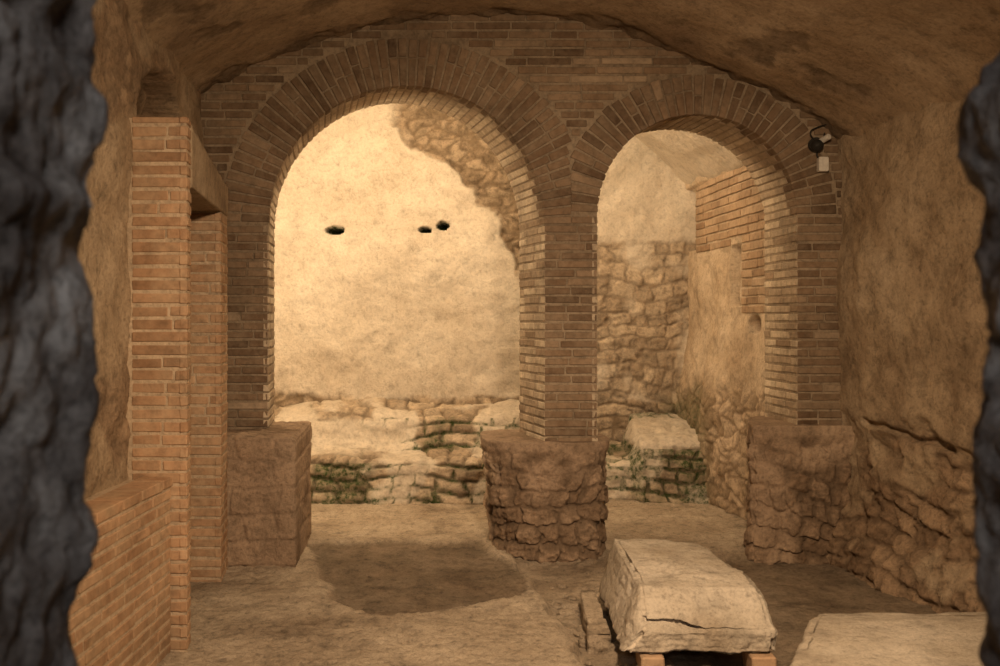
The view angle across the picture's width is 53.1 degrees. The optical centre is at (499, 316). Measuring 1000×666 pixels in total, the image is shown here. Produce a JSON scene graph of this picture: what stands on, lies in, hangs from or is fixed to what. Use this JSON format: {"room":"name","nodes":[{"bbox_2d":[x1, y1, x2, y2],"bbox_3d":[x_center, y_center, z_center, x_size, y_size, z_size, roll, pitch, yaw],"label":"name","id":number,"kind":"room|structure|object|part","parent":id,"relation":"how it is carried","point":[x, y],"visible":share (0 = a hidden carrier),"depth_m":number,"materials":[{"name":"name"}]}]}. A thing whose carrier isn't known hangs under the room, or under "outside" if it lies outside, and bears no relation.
{"room":"underground crypt","nodes":[
{"label":"underground crypt","id":0,"kind":"room"},
{"bbox_2d":[80,0,204,497],"bbox_3d":[-1.776,-0.200,3.638,0.608,3.200,5.305,0,0,-7],"label":"wall","id":1,"kind":"structure","parent":0,"point":[125,57],"depth_m":4.05,"materials":[{"name":"paint"}]},
{"bbox_2d":[126,118,226,651],"bbox_3d":[-1.730,0.306,4.893,0.612,2.287,1.487,0,0,-8],"label":"pillar","id":2,"kind":"structure","parent":1,"relation":"in","point":[130,227],"depth_m":4.20,"materials":[{"name":"brown brick"}]},
{"bbox_2d":[190,125,227,216],"bbox_3d":[-1.614,-0.692,4.942,0.576,0.270,1.281,0,0,0],"label":"lintel","id":3,"kind":"object","parent":1,"relation":"attached to","point":[208,190],"visible":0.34,"depth_m":4.77,"materials":[{"name":"paint"}]},
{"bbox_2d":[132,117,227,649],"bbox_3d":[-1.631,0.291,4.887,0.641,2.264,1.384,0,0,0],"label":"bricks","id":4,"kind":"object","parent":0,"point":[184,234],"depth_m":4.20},
{"bbox_2d":[274,103,695,441],"bbox_3d":[-0.575,-0.450,8.540,4.651,3.700,0.479,0,0,0],"label":"wall","id":5,"kind":"structure","parent":0,"point":[397,231],"depth_m":8.35,"materials":[{"name":"paint"}]},
{"bbox_2d":[0,0,999,665],"bbox_3d":[0.000,-0.325,0.995,5.800,3.550,0.712,0,0,0],"label":"wall","id":6,"kind":"structure","parent":0,"point":[54,119],"depth_m":1.05,"materials":[{"name":"stone"}]},
{"bbox_2d":[201,13,854,566],"bbox_3d":[-0.008,-0.410,6.146,5.092,3.879,0.977,0,0,-3],"label":"wall","id":7,"kind":"structure","parent":0,"point":[555,100],"depth_m":6.00,"materials":[{"name":"brick"}]},
{"bbox_2d":[808,124,830,171],"bbox_3d":[1.901,-1.011,5.947,0.112,0.286,0.106,0,0,0],"label":"security camera","id":8,"kind":"object","parent":7,"relation":"attached to","point":[816,144],"visible":1,"depth_m":5.94,"materials":[{"name":"black plastic"}]},
{"bbox_3d":[1.890,-1.030,5.985,0.089,0.089,0.030,0,0,0],"label":"wall plate","id":9,"kind":"part","parent":8,"relation":"part of","materials":[{"name":"black plastic"}]},
{"bbox_2d":[156,499,937,665],"bbox_3d":[-0.050,1.433,3.350,5.700,0.104,10.300,0,0,0],"label":"floor","id":10,"kind":"structure","parent":0,"point":[410,584],"depth_m":5.11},
{"bbox_2d":[70,480,169,665],"bbox_3d":[-1.516,1.067,2.795,0.267,0.767,2.790,0,0,0],"label":"brick wall","id":11,"kind":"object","parent":10,"relation":"on","point":[107,490],"visible":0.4,"depth_m":3.73,"materials":[{"name":"brown brick"}]},
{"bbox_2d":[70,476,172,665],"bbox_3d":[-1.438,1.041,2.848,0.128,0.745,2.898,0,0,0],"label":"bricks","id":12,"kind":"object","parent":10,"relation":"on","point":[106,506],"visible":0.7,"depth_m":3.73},
{"bbox_2d":[274,396,519,504],"bbox_3d":[-1.149,1.053,7.896,3.105,0.815,0.943,0,0,0],"label":"stone wall","id":13,"kind":"structure","parent":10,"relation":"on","point":[369,450],"depth_m":7.84,"materials":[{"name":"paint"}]},
{"bbox_2d":[534,584,592,665],"bbox_3d":[0.333,1.456,4.853,0.265,0.059,1.332,0,0,-7],"label":"rubble stones","id":14,"kind":"object","parent":10,"relation":"on","point":[582,641],"visible":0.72,"depth_m":4.91},
{"bbox_2d":[580,590,610,653],"bbox_3d":[0.432,1.424,4.656,0.106,0.153,0.622,0,0,0],"label":"slab","id":15,"kind":"object","parent":10,"relation":"on","point":[597,631],"visible":0.93,"depth_m":4.49,"materials":[{"name":"beige stone"}]},
{"bbox_2d":[605,412,709,503],"bbox_3d":[1.080,1.123,7.933,1.354,0.667,0.881,0,0,0],"label":"bench","id":16,"kind":"object","parent":10,"relation":"on","point":[658,458],"visible":0.43,"depth_m":7.60,"materials":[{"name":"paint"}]},
{"bbox_2d":[599,538,776,665],"bbox_3d":[0.812,1.296,4.545,0.643,0.374,0.998,0,0,0],"label":"stone slab","id":17,"kind":"object","parent":10,"relation":"on","point":[659,597],"visible":1,"depth_m":4.18,"materials":[{"name":"stone"}]},
{"bbox_2d":[790,612,983,665],"bbox_3d":[1.417,1.246,3.463,1.273,0.201,1.159,0,0,0],"label":"stone slab","id":18,"kind":"object","parent":10,"relation":"on","point":[947,638],"visible":0.89,"depth_m":3.56,"materials":[{"name":"beige stone"}]},
{"bbox_2d":[125,0,999,139],"bbox_3d":[0.357,-1.375,3.470,4.595,0.926,5.349,0,0,-3],"label":"vault","id":19,"kind":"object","parent":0,"point":[854,66],"visible":0.76,"depth_m":5.28,"materials":[{"name":"paint"}]},
{"bbox_2d":[635,129,743,192],"bbox_3d":[-0.461,-1.581,7.450,4.896,1.187,2.101,0,0,0],"label":"vault","id":20,"kind":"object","parent":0,"point":[689,155],"visible":0.16,"depth_m":7.64,"materials":[{"name":"paint"}]},
{"bbox_2d":[675,171,764,519],"bbox_3d":[1.693,0.025,7.328,0.298,2.750,2.263,0,0,-7],"label":"wall","id":21,"kind":"structure","parent":0,"point":[721,386],"depth_m":7.30,"materials":[{"name":"paint"}]},
{"bbox_2d":[695,166,764,312],"bbox_3d":[1.687,-0.547,7.319,0.037,1.043,1.647,0,0,-6],"label":"brickwork","id":22,"kind":"object","parent":21,"relation":"attached to","point":[751,192],"visible":0.8,"depth_m":7.08,"materials":[{"name":"brick"}]},
{"bbox_2d":[827,100,989,613],"bbox_3d":[2.385,0.100,3.664,0.403,2.900,5.355,0,0,-7],"label":"wall","id":23,"kind":"structure","parent":0,"point":[913,344],"depth_m":5.29,"materials":[{"name":"paint"}]}
]}

